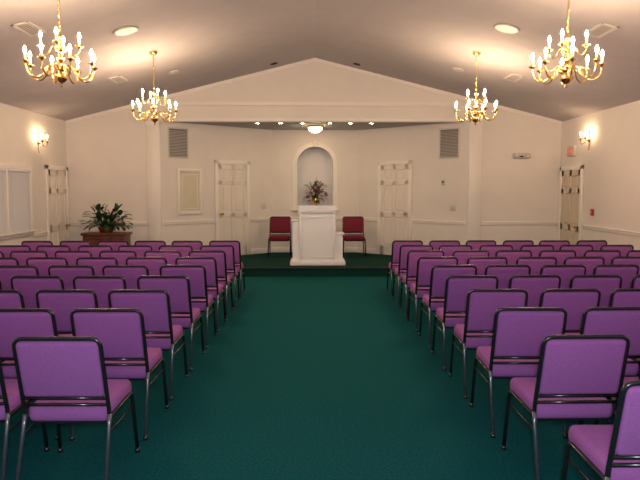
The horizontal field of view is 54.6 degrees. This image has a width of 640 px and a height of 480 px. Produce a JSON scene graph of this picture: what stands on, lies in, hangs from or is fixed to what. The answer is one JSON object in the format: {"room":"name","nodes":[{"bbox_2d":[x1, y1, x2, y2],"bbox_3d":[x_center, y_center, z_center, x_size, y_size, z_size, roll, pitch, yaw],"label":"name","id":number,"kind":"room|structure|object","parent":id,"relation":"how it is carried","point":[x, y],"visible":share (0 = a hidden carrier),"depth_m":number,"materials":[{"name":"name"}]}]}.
{"room":"house of worship","nodes":[
{"label":"house of worship","id":0,"kind":"room"},
{"bbox_2d":[0,103,66,244],"bbox_3d":[-5.089,-0.259,4.763,0.150,3.050,15.650,0,5,-1],"label":"wall","id":1,"kind":"structure","parent":0,"point":[19,128],"depth_m":11.04,"materials":[{"name":"paint"}]},
{"bbox_2d":[0,163,36,239],"bbox_3d":[-5.028,-0.628,9.966,0.090,1.210,1.900,0,5,-1],"label":"window","id":2,"kind":"structure","parent":1,"relation":"in","point":[16,187],"depth_m":10.26,"materials":[{"name":"glass"}]},
{"bbox_2d":[44,165,69,244],"bbox_3d":[-5.041,-0.378,12.032,0.108,2.115,1.010,0,5,-1],"label":"door","id":3,"kind":"structure","parent":1,"relation":"in","point":[56,177],"depth_m":11.97,"materials":[{"name":"paint"}]},
{"bbox_2d":[160,122,271,248],"bbox_3d":[-2.208,-0.967,13.604,2.880,3.040,0.100,-4,6,-43],"label":"wall","id":4,"kind":"structure","parent":0,"point":[207,143],"depth_m":13.38,"materials":[{"name":"paint"}]},
{"bbox_2d":[167,127,188,158],"bbox_3d":[-2.918,-1.998,12.769,0.480,0.630,0.017,-4,6,-43],"label":"air vent","id":5,"kind":"object","parent":4,"relation":"in","point":[178,141],"visible":1,"depth_m":12.77,"materials":[{"name":"metal"}]},
{"bbox_2d":[177,169,202,214],"bbox_3d":[-2.730,-1.014,13.014,0.600,0.950,0.035,-4,6,-43],"label":"wall panel","id":6,"kind":"object","parent":4,"relation":"attached to","point":[189,181],"visible":1,"depth_m":13.01,"materials":[{"name":"paint"}]},
{"bbox_2d":[164,218,272,253],"bbox_3d":[-2.144,-0.040,13.647,2.830,0.825,0.034,-4,6,-43],"label":"trim","id":7,"kind":"structure","parent":4,"relation":"attached to","point":[259,250],"depth_m":13.46,"materials":[{"name":"paint"}]},
{"bbox_2d":[214,160,250,254],"bbox_3d":[-1.911,-0.698,13.762,0.930,2.115,0.108,-4,6,-43],"label":"door","id":8,"kind":"structure","parent":4,"relation":"in","point":[232,178],"depth_m":13.77,"materials":[{"name":"paint"}]},
{"bbox_2d":[182,122,438,129],"bbox_3d":[-0.117,-2.555,13.774,6.640,0.100,2.330,0,5,-1],"label":"ceiling","id":9,"kind":"structure","parent":0,"point":[264,125],"depth_m":13.40,"materials":[{"name":"paint"}]},
{"bbox_2d":[66,62,561,244],"bbox_3d":[-0.103,-1.510,12.629,10.300,4.280,0.120,0,5,-1],"label":"wall","id":10,"kind":"structure","parent":0,"point":[107,154],"depth_m":12.52,"materials":[{"name":"paint"}]},
{"bbox_2d":[145,121,161,240],"bbox_3d":[-3.362,-0.882,12.553,0.280,3.040,0.060,0,5,-1],"label":"column","id":11,"kind":"structure","parent":10,"relation":"attached to","point":[153,131],"depth_m":12.51,"materials":[{"name":"paint"}]},
{"bbox_2d":[66,58,561,124],"bbox_3d":[-0.103,-2.980,12.433,9.980,1.318,0.035,0,5,-1],"label":"trim","id":12,"kind":"structure","parent":10,"relation":"attached to","point":[312,59],"depth_m":12.40,"materials":[{"name":"wood"}]},
{"bbox_2d":[70,222,557,224],"bbox_3d":[-0.103,0.129,12.684,10.000,1.005,0.034,0,5,-1],"label":"trim","id":13,"kind":"structure","parent":10,"relation":"attached to","point":[71,223],"depth_m":12.68,"materials":[{"name":"paint"}]},
{"bbox_2d":[144,102,484,122],"bbox_3d":[-0.103,-2.579,12.508,6.840,0.390,0.190,0,5,-1],"label":"trim header","id":14,"kind":"object","parent":10,"relation":"attached to","point":[338,120],"depth_m":12.44,"materials":[{"name":"wood"}]},
{"bbox_2d":[467,122,482,240],"bbox_3d":[3.137,-0.888,12.626,0.280,3.040,0.060,0,5,-1],"label":"column","id":15,"kind":"structure","parent":10,"relation":"attached to","point":[475,131],"depth_m":12.59,"materials":[{"name":"paint"}]},
{"bbox_2d":[272,130,357,246],"bbox_3d":[-0.127,-1.060,14.762,2.000,3.040,0.400,0,5,-1],"label":"wall","id":16,"kind":"structure","parent":0,"point":[312,162],"depth_m":14.55,"materials":[{"name":"paint"}]},
{"bbox_2d":[273,217,356,251],"bbox_3d":[-0.125,-0.118,14.620,2.000,0.825,0.034,0,5,-1],"label":"trim","id":17,"kind":"structure","parent":16,"relation":"attached to","point":[275,249],"depth_m":14.64,"materials":[{"name":"paint"}]},
{"bbox_2d":[292,141,338,210],"bbox_3d":[-0.114,-1.495,14.491,1.100,1.630,0.110,0,5,-1],"label":"trim","id":18,"kind":"structure","parent":16,"relation":"attached to","point":[314,143],"depth_m":14.48,"materials":[{"name":"paint"}]},
{"bbox_2d":[302,176,328,204],"bbox_3d":[-0.114,-1.141,14.704,0.645,0.766,0.377,0,5,-1],"label":"flower arrangement","id":19,"kind":"object","parent":16,"relation":"in","point":[315,189],"visible":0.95,"depth_m":14.64,"materials":[{"name":"multicoloured plant"}]},
{"bbox_2d":[0,276,638,479],"bbox_3d":[-0.028,1.222,6.118,10.400,0.120,18.400,0,5,-1],"label":"floor","id":20,"kind":"structure","parent":0,"point":[306,377],"depth_m":4.63,"materials":[{"name":"green carpet"}]},
{"bbox_2d":[0,290,24,307],"bbox_3d":[-2.564,0.801,5.127,0.522,0.877,0.624,0,5,-1],"label":"chair","id":21,"kind":"object","parent":20,"relation":"on","point":[8,298],"visible":0.18,"depth_m":4.82,"materials":[{"name":"fabric"}]},
{"bbox_2d":[0,245,30,256],"bbox_3d":[-4.318,0.487,9.019,0.522,0.877,0.624,0,5,-1],"label":"chair","id":22,"kind":"object","parent":20,"relation":"on","point":[6,249],"visible":0.12,"depth_m":8.71,"materials":[{"name":"fabric"}]},
{"bbox_2d":[0,265,38,289],"bbox_3d":[-3.150,0.675,6.690,0.522,0.877,0.624,0,5,-1],"label":"chair","id":23,"kind":"object","parent":20,"relation":"on","point":[6,271],"visible":0.12,"depth_m":6.38,"materials":[{"name":"fabric"}]},
{"bbox_2d":[0,359,49,479],"bbox_3d":[-1.967,0.924,3.596,0.522,0.877,0.624,0,5,-1],"label":"chair","id":24,"kind":"object","parent":20,"relation":"on","point":[10,401],"visible":0.66,"depth_m":3.45,"materials":[{"name":"fabric"}]},
{"bbox_2d":[0,308,57,439],"bbox_3d":[-1.984,0.862,4.370,0.522,0.877,0.624,0,5,0],"label":"chair","id":25,"kind":"object","parent":20,"relation":"on","point":[14,322],"visible":0.26,"depth_m":4.08,"materials":[{"name":"fabric"}]},
{"bbox_2d":[10,251,47,264],"bbox_3d":[-3.737,0.550,8.245,0.522,0.877,0.624,0,5,0],"label":"chair","id":26,"kind":"object","parent":20,"relation":"on","point":[21,256],"visible":0.21,"depth_m":7.93,"materials":[{"name":"fabric"}]},
{"bbox_2d":[10,276,63,307],"bbox_3d":[-2.571,0.737,5.926,0.522,0.877,0.624,0,5,0],"label":"chair","id":27,"kind":"object","parent":20,"relation":"on","point":[28,286],"visible":0.17,"depth_m":5.62,"materials":[{"name":"fabric"}]},
{"bbox_2d":[21,241,52,250],"bbox_3d":[-4.328,0.426,9.773,0.522,0.877,0.624,0,5,-1],"label":"chair","id":28,"kind":"object","parent":20,"relation":"on","point":[33,244],"visible":0.2,"depth_m":9.46,"materials":[{"name":"fabric"}]},
{"bbox_2d":[26,257,67,275],"bbox_3d":[-3.160,0.613,7.465,0.522,0.877,0.624,0,5,0],"label":"chair","id":29,"kind":"object","parent":20,"relation":"on","point":[42,263],"visible":0.21,"depth_m":7.15,"materials":[{"name":"fabric"}]},
{"bbox_2d":[36,245,70,256],"bbox_3d":[-3.745,0.488,9.006,0.522,0.877,0.624,0,5,0],"label":"chair","id":30,"kind":"object","parent":20,"relation":"on","point":[50,249],"visible":0.2,"depth_m":8.69,"materials":[{"name":"fabric"}]},
{"bbox_2d":[35,289,97,400],"bbox_3d":[-1.981,0.800,5.139,0.522,0.877,0.624,0,5,0],"label":"chair","id":31,"kind":"object","parent":20,"relation":"on","point":[61,302],"visible":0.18,"depth_m":4.84,"materials":[{"name":"fabric"}]},
{"bbox_2d":[48,265,94,288],"bbox_3d":[-2.568,0.674,6.697,0.522,0.877,0.624,0,5,0],"label":"chair","id":32,"kind":"object","parent":20,"relation":"on","point":[67,273],"visible":0.14,"depth_m":6.39,"materials":[{"name":"fabric"}]},
{"bbox_2d":[55,251,91,264],"bbox_3d":[-3.160,0.550,8.240,0.522,0.877,0.624,0,5,0],"label":"chair","id":33,"kind":"object","parent":20,"relation":"on","point":[71,256],"visible":0.16,"depth_m":7.93,"materials":[{"name":"fabric"}]},
{"bbox_2d":[60,241,90,250],"bbox_3d":[-3.745,0.425,9.783,0.522,0.877,0.624,0,5,0],"label":"chair","id":34,"kind":"object","parent":20,"relation":"on","point":[73,245],"visible":0.21,"depth_m":9.47,"materials":[{"name":"fabric"}]},
{"bbox_2d":[12,336,139,479],"bbox_3d":[-1.395,0.925,3.586,0.522,0.877,0.624,0,5,0],"label":"chair","id":35,"kind":"object","parent":20,"relation":"on","point":[66,376],"visible":1,"depth_m":3.35,"materials":[{"name":"fabric"}]},
{"bbox_2d":[78,245,112,256],"bbox_3d":[-3.164,0.488,9.009,0.522,0.877,0.624,0,5,-1],"label":"chair","id":36,"kind":"object","parent":20,"relation":"on","point":[94,249],"visible":0.12,"depth_m":8.70,"materials":[{"name":"fabric"}]},
{"bbox_2d":[76,257,117,275],"bbox_3d":[-2.591,0.611,7.480,0.522,0.877,0.624,0,5,-1],"label":"chair","id":37,"kind":"object","parent":20,"relation":"on","point":[97,263],"visible":0.2,"depth_m":7.17,"materials":[{"name":"fabric"}]},
{"bbox_2d":[73,276,126,307],"bbox_3d":[-2.001,0.738,5.913,0.522,0.877,0.624,0,5,0],"label":"chair","id":38,"kind":"object","parent":20,"relation":"on","point":[101,285],"visible":0.23,"depth_m":5.61,"materials":[{"name":"fabric"}]},
{"bbox_2d":[80,232,131,244],"bbox_3d":[-4.136,0.265,12.064,0.860,0.830,0.460,0,5,-1],"label":"base cabinet","id":39,"kind":"object","parent":20,"relation":"on","point":[93,237],"visible":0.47,"depth_m":11.84,"materials":[{"name":"brown wood"}]},
{"bbox_2d":[79,203,132,232],"bbox_3d":[-4.133,-0.409,11.975,1.063,0.619,0.482,0,5,-1],"label":"potted plant","id":40,"kind":"object","parent":39,"relation":"on","point":[103,227],"visible":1,"depth_m":11.91,"materials":[{"name":"green plant"}]},
{"bbox_2d":[97,241,128,250],"bbox_3d":[-3.174,0.425,9.793,0.522,0.877,0.624,0,5,0],"label":"chair","id":41,"kind":"object","parent":20,"relation":"on","point":[114,244],"visible":0.2,"depth_m":9.48,"materials":[{"name":"fabric"}]},
{"bbox_2d":[99,250,136,264],"bbox_3d":[-2.595,0.549,8.248,0.522,0.877,0.624,0,5,-1],"label":"chair","id":42,"kind":"object","parent":20,"relation":"on","point":[121,256],"visible":0.17,"depth_m":7.94,"materials":[{"name":"fabric"}]},
{"bbox_2d":[70,308,168,440],"bbox_3d":[-1.401,0.863,4.364,0.522,0.877,0.624,0,5,0],"label":"chair","id":43,"kind":"object","parent":20,"relation":"on","point":[121,331],"visible":0.62,"depth_m":4.11,"materials":[{"name":"fabric"}]},
{"bbox_2d":[102,265,148,288],"bbox_3d":[-2.013,0.673,6.710,0.522,0.877,0.624,0,5,0],"label":"chair","id":44,"kind":"object","parent":20,"relation":"on","point":[130,273],"visible":0.2,"depth_m":6.41,"materials":[{"name":"fabric"}]},
{"bbox_2d":[118,245,151,256],"bbox_3d":[-2.599,0.488,9.012,0.522,0.877,0.624,0,5,0],"label":"chair","id":45,"kind":"object","parent":20,"relation":"on","point":[140,250],"visible":0.22,"depth_m":8.70,"materials":[{"name":"fabric"}]},
{"bbox_2d":[126,257,167,275],"bbox_3d":[-2.016,0.611,7.484,0.522,0.877,0.624,0,5,-1],"label":"chair","id":46,"kind":"object","parent":20,"relation":"on","point":[153,264],"visible":0.2,"depth_m":7.17,"materials":[{"name":"fabric"}]},
{"bbox_2d":[108,289,188,400],"bbox_3d":[-1.418,0.800,5.139,0.522,0.877,0.624,0,5,0],"label":"chair","id":47,"kind":"object","parent":20,"relation":"on","point":[154,304],"visible":0.58,"depth_m":4.88,"materials":[{"name":"fabric"}]},
{"bbox_2d":[134,241,165,249],"bbox_3d":[-2.612,0.424,9.806,0.522,0.877,0.624,0,5,-2],"label":"chair","id":48,"kind":"object","parent":20,"relation":"on","point":[155,245],"visible":0.16,"depth_m":9.49,"materials":[{"name":"fabric"}]},
{"bbox_2d":[144,250,181,264],"bbox_3d":[-2.017,0.548,8.260,0.522,0.877,0.624,0,5,0],"label":"chair","id":49,"kind":"object","parent":20,"relation":"on","point":[170,255],"visible":0.22,"depth_m":7.95,"materials":[{"name":"fabric"}]},
{"bbox_2d":[137,275,204,370],"bbox_3d":[-1.422,0.736,5.928,0.522,0.877,0.624,0,5,0],"label":"chair","id":50,"kind":"object","parent":20,"relation":"on","point":[183,314],"visible":0.53,"depth_m":5.67,"materials":[{"name":"fabric"}]},
{"bbox_2d":[159,245,192,256],"bbox_3d":[-2.034,0.486,9.033,0.522,0.877,0.624,0,5,0],"label":"chair","id":51,"kind":"object","parent":20,"relation":"on","point":[184,249],"visible":0.19,"depth_m":8.72,"materials":[{"name":"fabric"}]},
{"bbox_2d":[171,241,202,249],"bbox_3d":[-2.037,0.424,9.803,0.522,0.877,0.624,0,5,0],"label":"chair","id":52,"kind":"object","parent":20,"relation":"on","point":[196,245],"visible":0.18,"depth_m":9.49,"materials":[{"name":"fabric"}]},
{"bbox_2d":[159,265,216,348],"bbox_3d":[-1.427,0.673,6.719,0.522,0.877,0.624,0,5,-1],"label":"chair","id":53,"kind":"object","parent":20,"relation":"on","point":[200,298],"visible":0.55,"depth_m":6.46,"materials":[{"name":"fabric"}]},
{"bbox_2d":[175,257,226,331],"bbox_3d":[-1.439,0.611,7.486,0.522,0.877,0.624,0,5,0],"label":"chair","id":54,"kind":"object","parent":20,"relation":"on","point":[214,289],"visible":0.52,"depth_m":7.22,"materials":[{"name":"fabric"}]},
{"bbox_2d":[188,250,233,317],"bbox_3d":[-1.452,0.549,8.255,0.522,0.877,0.624,0,5,-1],"label":"chair","id":55,"kind":"object","parent":20,"relation":"on","point":[220,256],"visible":0.53,"depth_m":7.99,"materials":[{"name":"fabric"}]},
{"bbox_2d":[200,245,239,306],"bbox_3d":[-1.456,0.486,9.028,0.522,0.877,0.624,0,5,-2],"label":"chair","id":56,"kind":"object","parent":20,"relation":"on","point":[228,249],"visible":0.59,"depth_m":8.77,"materials":[{"name":"fabric"}]},
{"bbox_2d":[209,240,245,296],"bbox_3d":[-1.471,0.423,9.818,0.522,0.877,0.624,0,5,-2],"label":"chair","id":57,"kind":"object","parent":20,"relation":"on","point":[236,244],"visible":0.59,"depth_m":9.56,"materials":[{"name":"fabric"}]},
{"bbox_2d":[238,252,395,276],"bbox_3d":[-0.109,0.496,13.260,6.200,0.180,2.845,0,5,-1],"label":"platform","id":58,"kind":"object","parent":20,"relation":"on","point":[278,263],"visible":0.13,"depth_m":11.89,"materials":[{"name":"carpet"}]},
{"bbox_2d":[267,216,291,257],"bbox_3d":[-0.884,-0.070,13.675,0.522,0.877,0.624,0,5,-1],"label":"chair","id":59,"kind":"object","parent":58,"relation":"on","point":[278,224],"visible":0.99,"depth_m":13.85,"materials":[{"name":"fabric"}]},
{"bbox_2d":[290,205,344,265],"bbox_3d":[-0.049,-0.107,12.312,1.080,1.170,0.580,0,5,-1],"label":"lectern","id":60,"kind":"object","parent":58,"relation":"on","point":[316,241],"visible":1,"depth_m":12.07,"materials":[{"name":"paint"}]},
{"bbox_2d":[342,216,366,257],"bbox_3d":[0.746,-0.071,13.693,0.522,0.877,0.624,0,5,-1],"label":"chair","id":61,"kind":"object","parent":58,"relation":"on","point":[350,224],"visible":0.88,"depth_m":13.86,"materials":[{"name":"fabric"}]},
{"bbox_2d":[386,240,422,296],"bbox_3d":[1.347,0.420,9.850,0.522,0.877,0.624,0,5,0],"label":"chair","id":62,"kind":"object","parent":20,"relation":"on","point":[394,263],"visible":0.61,"depth_m":9.58,"materials":[{"name":"fabric"}]},
{"bbox_2d":[392,245,432,306],"bbox_3d":[1.359,0.482,9.078,0.522,0.877,0.624,0,5,-2],"label":"chair","id":63,"kind":"object","parent":20,"relation":"on","point":[400,271],"visible":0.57,"depth_m":8.81,"materials":[{"name":"fabric"}]},
{"bbox_2d":[399,250,443,317],"bbox_3d":[1.365,0.545,8.295,0.522,0.877,0.624,0,5,0],"label":"chair","id":64,"kind":"object","parent":20,"relation":"on","point":[409,278],"visible":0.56,"depth_m":8.03,"materials":[{"name":"fabric"}]},
{"bbox_2d":[407,257,457,331],"bbox_3d":[1.366,0.608,7.518,0.522,0.877,0.624,0,5,-2],"label":"chair","id":65,"kind":"object","parent":20,"relation":"on","point":[424,264],"visible":0.6,"depth_m":7.25,"materials":[{"name":"fabric"}]},
{"bbox_2d":[429,240,459,249],"bbox_3d":[1.921,0.420,9.857,0.522,0.877,0.624,0,5,0],"label":"chair","id":66,"kind":"object","parent":20,"relation":"on","point":[435,243],"visible":0.16,"depth_m":9.54,"materials":[{"name":"fabric"}]},
{"bbox_2d":[418,265,476,348],"bbox_3d":[1.387,0.672,6.725,0.522,0.877,0.624,0,5,-1],"label":"chair","id":67,"kind":"object","parent":20,"relation":"on","point":[434,299],"visible":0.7,"depth_m":6.46,"materials":[{"name":"fabric"}]},
{"bbox_2d":[439,245,471,256],"bbox_3d":[1.918,0.482,9.078,0.522,0.877,0.624,0,5,-1],"label":"chair","id":68,"kind":"object","parent":20,"relation":"on","point":[448,250],"visible":0.27,"depth_m":8.77,"materials":[{"name":"fabric"}]},
{"bbox_2d":[431,275,498,370],"bbox_3d":[1.388,0.735,5.947,0.522,0.877,0.624,0,5,0],"label":"chair","id":69,"kind":"object","parent":20,"relation":"on","point":[457,287],"visible":0.56,"depth_m":5.68,"materials":[{"name":"fabric"}]},
{"bbox_2d":[452,250,488,264],"bbox_3d":[1.940,0.545,8.297,0.522,0.877,0.624,0,5,-2],"label":"chair","id":70,"kind":"object","parent":20,"relation":"on","point":[462,255],"visible":0.17,"depth_m":7.99,"materials":[{"name":"fabric"}]},
{"bbox_2d":[465,240,495,249],"bbox_3d":[2.478,0.418,9.873,0.522,0.877,0.624,0,5,-2],"label":"chair","id":71,"kind":"object","parent":20,"relation":"on","point":[475,244],"visible":0.23,"depth_m":9.56,"materials":[{"name":"fabric"}]},
{"bbox_2d":[466,257,507,274],"bbox_3d":[1.942,0.608,7.519,0.522,0.877,0.624,0,5,-1],"label":"chair","id":72,"kind":"object","parent":20,"relation":"on","point":[480,263],"visible":0.21,"depth_m":7.21,"materials":[{"name":"fabric"}]},
{"bbox_2d":[449,289,527,398],"bbox_3d":[1.400,0.797,5.171,0.522,0.877,0.624,0,5,0],"label":"chair","id":73,"kind":"object","parent":20,"relation":"on","point":[482,305],"visible":0.58,"depth_m":4.91,"materials":[{"name":"fabric"}]},
{"bbox_2d":[479,245,512,256],"bbox_3d":[2.495,0.481,9.095,0.522,0.877,0.624,0,5,-1],"label":"chair","id":74,"kind":"object","parent":20,"relation":"on","point":[491,249],"visible":0.2,"depth_m":8.78,"materials":[{"name":"fabric"}]},
{"bbox_2d":[484,265,530,288],"bbox_3d":[1.954,0.670,6.755,0.522,0.877,0.624,0,5,-1],"label":"chair","id":75,"kind":"object","parent":20,"relation":"on","point":[503,272],"visible":0.17,"depth_m":6.45,"materials":[{"name":"fabric"}]},
{"bbox_2d":[495,250,531,264],"bbox_3d":[2.499,0.544,8.315,0.522,0.877,0.624,0,5,-1],"label":"chair","id":76,"kind":"object","parent":20,"relation":"on","point":[511,255],"visible":0.16,"depth_m":8.00,"materials":[{"name":"fabric"}]},
{"bbox_2d":[503,240,533,249],"bbox_3d":[3.061,0.419,9.869,0.522,0.877,0.624,0,5,0],"label":"chair","id":77,"kind":"object","parent":20,"relation":"on","point":[516,244],"visible":0.2,"depth_m":9.55,"materials":[{"name":"fabric"}]},
{"bbox_2d":[470,307,567,437],"bbox_3d":[1.400,0.859,4.403,0.522,0.877,0.624,0,5,0],"label":"chair","id":78,"kind":"object","parent":20,"relation":"on","point":[519,333],"visible":0.74,"depth_m":4.15,"materials":[{"name":"fabric"}]},
{"bbox_2d":[508,275,560,306],"bbox_3d":[1.965,0.732,5.978,0.522,0.877,0.624,0,5,-2],"label":"chair","id":79,"kind":"object","parent":20,"relation":"on","point":[534,285],"visible":0.21,"depth_m":5.67,"materials":[{"name":"fabric"}]},
{"bbox_2d":[516,257,556,274],"bbox_3d":[2.516,0.609,7.514,0.522,0.877,0.624,0,5,-2],"label":"chair","id":80,"kind":"object","parent":20,"relation":"on","point":[535,263],"visible":0.2,"depth_m":7.20,"materials":[{"name":"fabric"}]},
{"bbox_2d":[520,245,553,256],"bbox_3d":[3.071,0.482,9.077,0.522,0.877,0.624,0,5,-1],"label":"chair","id":81,"kind":"object","parent":20,"relation":"on","point":[535,249],"visible":0.21,"depth_m":8.77,"materials":[{"name":"fabric"}]},
{"bbox_2d":[539,240,569,249],"bbox_3d":[3.618,0.419,9.865,0.522,0.877,0.624,0,5,0],"label":"chair","id":82,"kind":"object","parent":20,"relation":"on","point":[556,243],"visible":0.23,"depth_m":9.55,"materials":[{"name":"fabric"}]},
{"bbox_2d":[539,250,575,264],"bbox_3d":[3.073,0.544,8.309,0.522,0.877,0.624,0,5,0],"label":"chair","id":83,"kind":"object","parent":20,"relation":"on","point":[560,255],"visible":0.2,"depth_m":8.00,"materials":[{"name":"fabric"}]},
{"bbox_2d":[540,265,585,288],"bbox_3d":[2.526,0.671,6.741,0.522,0.877,0.624,0,5,-1],"label":"chair","id":84,"kind":"object","parent":20,"relation":"on","point":[566,272],"visible":0.18,"depth_m":6.43,"materials":[{"name":"fabric"}]},
{"bbox_2d":[501,334,629,479],"bbox_3d":[1.422,0.922,3.629,0.522,0.877,0.624,0,5,-2],"label":"chair","id":85,"kind":"object","parent":20,"relation":"on","point":[576,373],"visible":0.91,"depth_m":3.39,"materials":[{"name":"fabric"}]},
{"bbox_2d":[539,289,600,334],"bbox_3d":[1.968,0.797,5.181,0.522,0.877,0.624,0,5,-2],"label":"chair","id":86,"kind":"object","parent":20,"relation":"on","point":[575,302],"visible":0.27,"depth_m":4.88,"materials":[{"name":"fabric"}]},
{"bbox_2d":[559,245,592,256],"bbox_3d":[3.636,0.480,9.102,0.522,0.877,0.624,0,5,-1],"label":"chair","id":87,"kind":"object","parent":20,"relation":"on","point":[580,249],"visible":0.17,"depth_m":8.79,"materials":[{"name":"fabric"}]},
{"bbox_2d":[563,257,604,274],"bbox_3d":[3.077,0.607,7.527,0.522,0.877,0.624,0,5,-1],"label":"chair","id":88,"kind":"object","parent":20,"relation":"on","point":[590,263],"visible":0.2,"depth_m":7.22,"materials":[{"name":"fabric"}]},
{"bbox_2d":[576,240,606,249],"bbox_3d":[4.202,0.417,9.890,0.522,0.877,0.624,0,5,-1],"label":"chair","id":89,"kind":"object","parent":20,"relation":"on","point":[596,244],"visible":0.2,"depth_m":9.58,"materials":[{"name":"fabric"}]},
{"bbox_2d":[569,275,621,306],"bbox_3d":[2.526,0.732,5.977,0.522,0.877,0.624,0,5,-1],"label":"chair","id":90,"kind":"object","parent":20,"relation":"on","point":[606,284],"visible":0.16,"depth_m":5.67,"materials":[{"name":"fabric"}]},
{"bbox_2d":[561,380,639,479],"bbox_3d":[1.470,0.986,2.838,0.522,0.877,0.624,0,5,0],"label":"chair","id":91,"kind":"object","parent":20,"relation":"on","point":[612,452],"visible":1,"depth_m":2.67,"materials":[{"name":"fabric"}]},
{"bbox_2d":[583,250,620,263],"bbox_3d":[3.647,0.544,8.313,0.522,0.877,0.624,0,5,-1],"label":"chair","id":92,"kind":"object","parent":20,"relation":"on","point":[607,255],"visible":0.24,"depth_m":8.00,"materials":[{"name":"fabric"}]},
{"bbox_2d":[578,307,639,424],"bbox_3d":[1.980,0.858,4.423,0.522,0.877,0.624,0,5,-2],"label":"chair","id":93,"kind":"object","parent":20,"relation":"on","point":[625,321],"visible":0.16,"depth_m":4.13,"materials":[{"name":"fabric"}]},
{"bbox_2d":[593,264,638,287],"bbox_3d":[3.087,0.669,6.768,0.522,0.877,0.624,0,5,-1],"label":"chair","id":94,"kind":"object","parent":20,"relation":"on","point":[627,272],"visible":0.17,"depth_m":6.46,"materials":[{"name":"fabric"}]},
{"bbox_2d":[600,245,633,255],"bbox_3d":[4.209,0.481,9.095,0.522,0.877,0.624,0,5,-2],"label":"chair","id":95,"kind":"object","parent":20,"relation":"on","point":[623,249],"visible":0.21,"depth_m":8.78,"materials":[{"name":"fabric"}]},
{"bbox_2d":[609,288,639,306],"bbox_3d":[2.532,0.795,5.196,0.522,0.877,0.624,0,5,-1],"label":"chair","id":96,"kind":"object","parent":20,"relation":"on","point":[620,297],"visible":0.11,"depth_m":4.89,"materials":[{"name":"fabric"}]},
{"bbox_2d":[611,256,639,274],"bbox_3d":[3.649,0.606,7.549,0.522,0.877,0.624,0,5,0],"label":"chair","id":97,"kind":"object","parent":20,"relation":"on","point":[618,259],"visible":0.16,"depth_m":7.24,"materials":[{"name":"fabric"}]},
{"bbox_2d":[0,0,639,120],"bbox_3d":[-0.014,-2.433,4.604,10.400,1.450,15.970,0,5,-1],"label":"ceiling","id":98,"kind":"structure","parent":0,"point":[420,42],"depth_m":8.95,"materials":[{"name":"paint"}]},
{"bbox_2d":[11,21,46,36],"bbox_3d":[-3.279,-2.380,6.995,0.200,0.018,0.460,-14,5,0],"label":"ceiling vent","id":99,"kind":"object","parent":98,"relation":"in","point":[28,28],"depth_m":6.96,"materials":[{"name":"metal"}]},
{"bbox_2d":[21,0,97,86],"bbox_3d":[-2.437,-1.982,5.802,0.644,1.088,0.644,3,5,30],"label":"brass chandelier","id":100,"kind":"object","parent":98,"relation":"hanging from","point":[60,77],"visible":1,"depth_m":5.79,"materials":[{"name":"gold"}]},
{"bbox_2d":[113,26,138,35],"bbox_3d":[-2.469,-2.657,7.885,0.330,0.020,0.330,-14,5,0],"label":"ceiling light","id":101,"kind":"object","parent":98,"relation":"in","point":[126,30],"depth_m":7.86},
{"bbox_2d":[131,50,177,124],"bbox_3d":[-2.455,-2.253,9.171,0.644,1.088,0.644,1,5,10],"label":"brass chandelier","id":102,"kind":"object","parent":98,"relation":"hanging from","point":[154,118],"visible":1,"depth_m":9.16,"materials":[{"name":"gold"}]},
{"bbox_2d":[454,51,498,124],"bbox_3d":[2.324,-2.257,9.225,0.644,1.088,0.644,1,5,10],"label":"brass chandelier","id":103,"kind":"object","parent":98,"relation":"hanging from","point":[475,118],"visible":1,"depth_m":9.21,"materials":[{"name":"gold"}]},
{"bbox_2d":[494,23,519,33],"bbox_3d":[2.348,-2.654,7.789,0.330,0.020,0.330,14,4,-2],"label":"ceiling light","id":104,"kind":"object","parent":98,"relation":"in","point":[502,27],"depth_m":7.76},
{"bbox_2d":[529,0,605,87],"bbox_3d":[2.342,-1.986,5.856,0.644,1.088,0.644,-1,5,-10],"label":"brass chandelier","id":105,"kind":"object","parent":98,"relation":"hanging from","point":[566,78],"visible":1,"depth_m":5.85,"materials":[{"name":"gold"}]},
{"bbox_2d":[583,22,618,37],"bbox_3d":[3.196,-2.386,7.068,0.200,0.018,0.460,14,4,-2],"label":"ceiling vent","id":106,"kind":"object","parent":98,"relation":"in","point":[600,30],"depth_m":7.03,"materials":[{"name":"metal"}]},
{"bbox_2d":[357,122,468,254],"bbox_3d":[1.980,-0.970,13.651,2.880,3.040,0.100,4,6,42],"label":"wall","id":107,"kind":"structure","parent":0,"point":[431,200],"depth_m":13.35,"materials":[{"name":"paint"}]},
{"bbox_2d":[377,160,412,254],"bbox_3d":[1.634,-0.704,13.842,0.930,2.115,0.108,4,6,42],"label":"door","id":108,"kind":"structure","parent":107,"relation":"in","point":[394,178],"depth_m":13.87,"materials":[{"name":"paint"}]},
{"bbox_2d":[357,218,464,253],"bbox_3d":[1.916,-0.043,13.693,2.830,0.825,0.034,4,6,42],"label":"trim","id":109,"kind":"structure","parent":107,"relation":"attached to","point":[360,250],"depth_m":13.45,"materials":[{"name":"paint"}]},
{"bbox_2d":[439,127,459,158],"bbox_3d":[2.676,-2.005,12.859,0.480,0.630,0.017,4,6,42],"label":"air vent","id":110,"kind":"object","parent":107,"relation":"in","point":[449,138],"visible":1,"depth_m":12.86,"materials":[{"name":"metal"}]},
{"bbox_2d":[560,100,639,249],"bbox_3d":[5.060,-0.268,4.877,0.150,3.050,15.650,0,5,-1],"label":"wall","id":111,"kind":"structure","parent":0,"point":[611,184],"depth_m":10.57,"materials":[{"name":"paint"}]},
{"bbox_2d":[558,165,583,244],"bbox_3d":[4.848,-0.385,12.124,0.108,2.115,1.050,0,5,-1],"label":"door","id":112,"kind":"structure","parent":111,"relation":"in","point":[571,179],"depth_m":12.06,"materials":[{"name":"paint"}]},
{"bbox_2d":[581,225,639,236],"bbox_3d":[4.975,0.798,4.385,0.034,1.005,14.500,0,5,-1],"label":"trim","id":113,"kind":"structure","parent":111,"relation":"attached to","point":[626,232],"depth_m":10.39,"materials":[{"name":"paint"}]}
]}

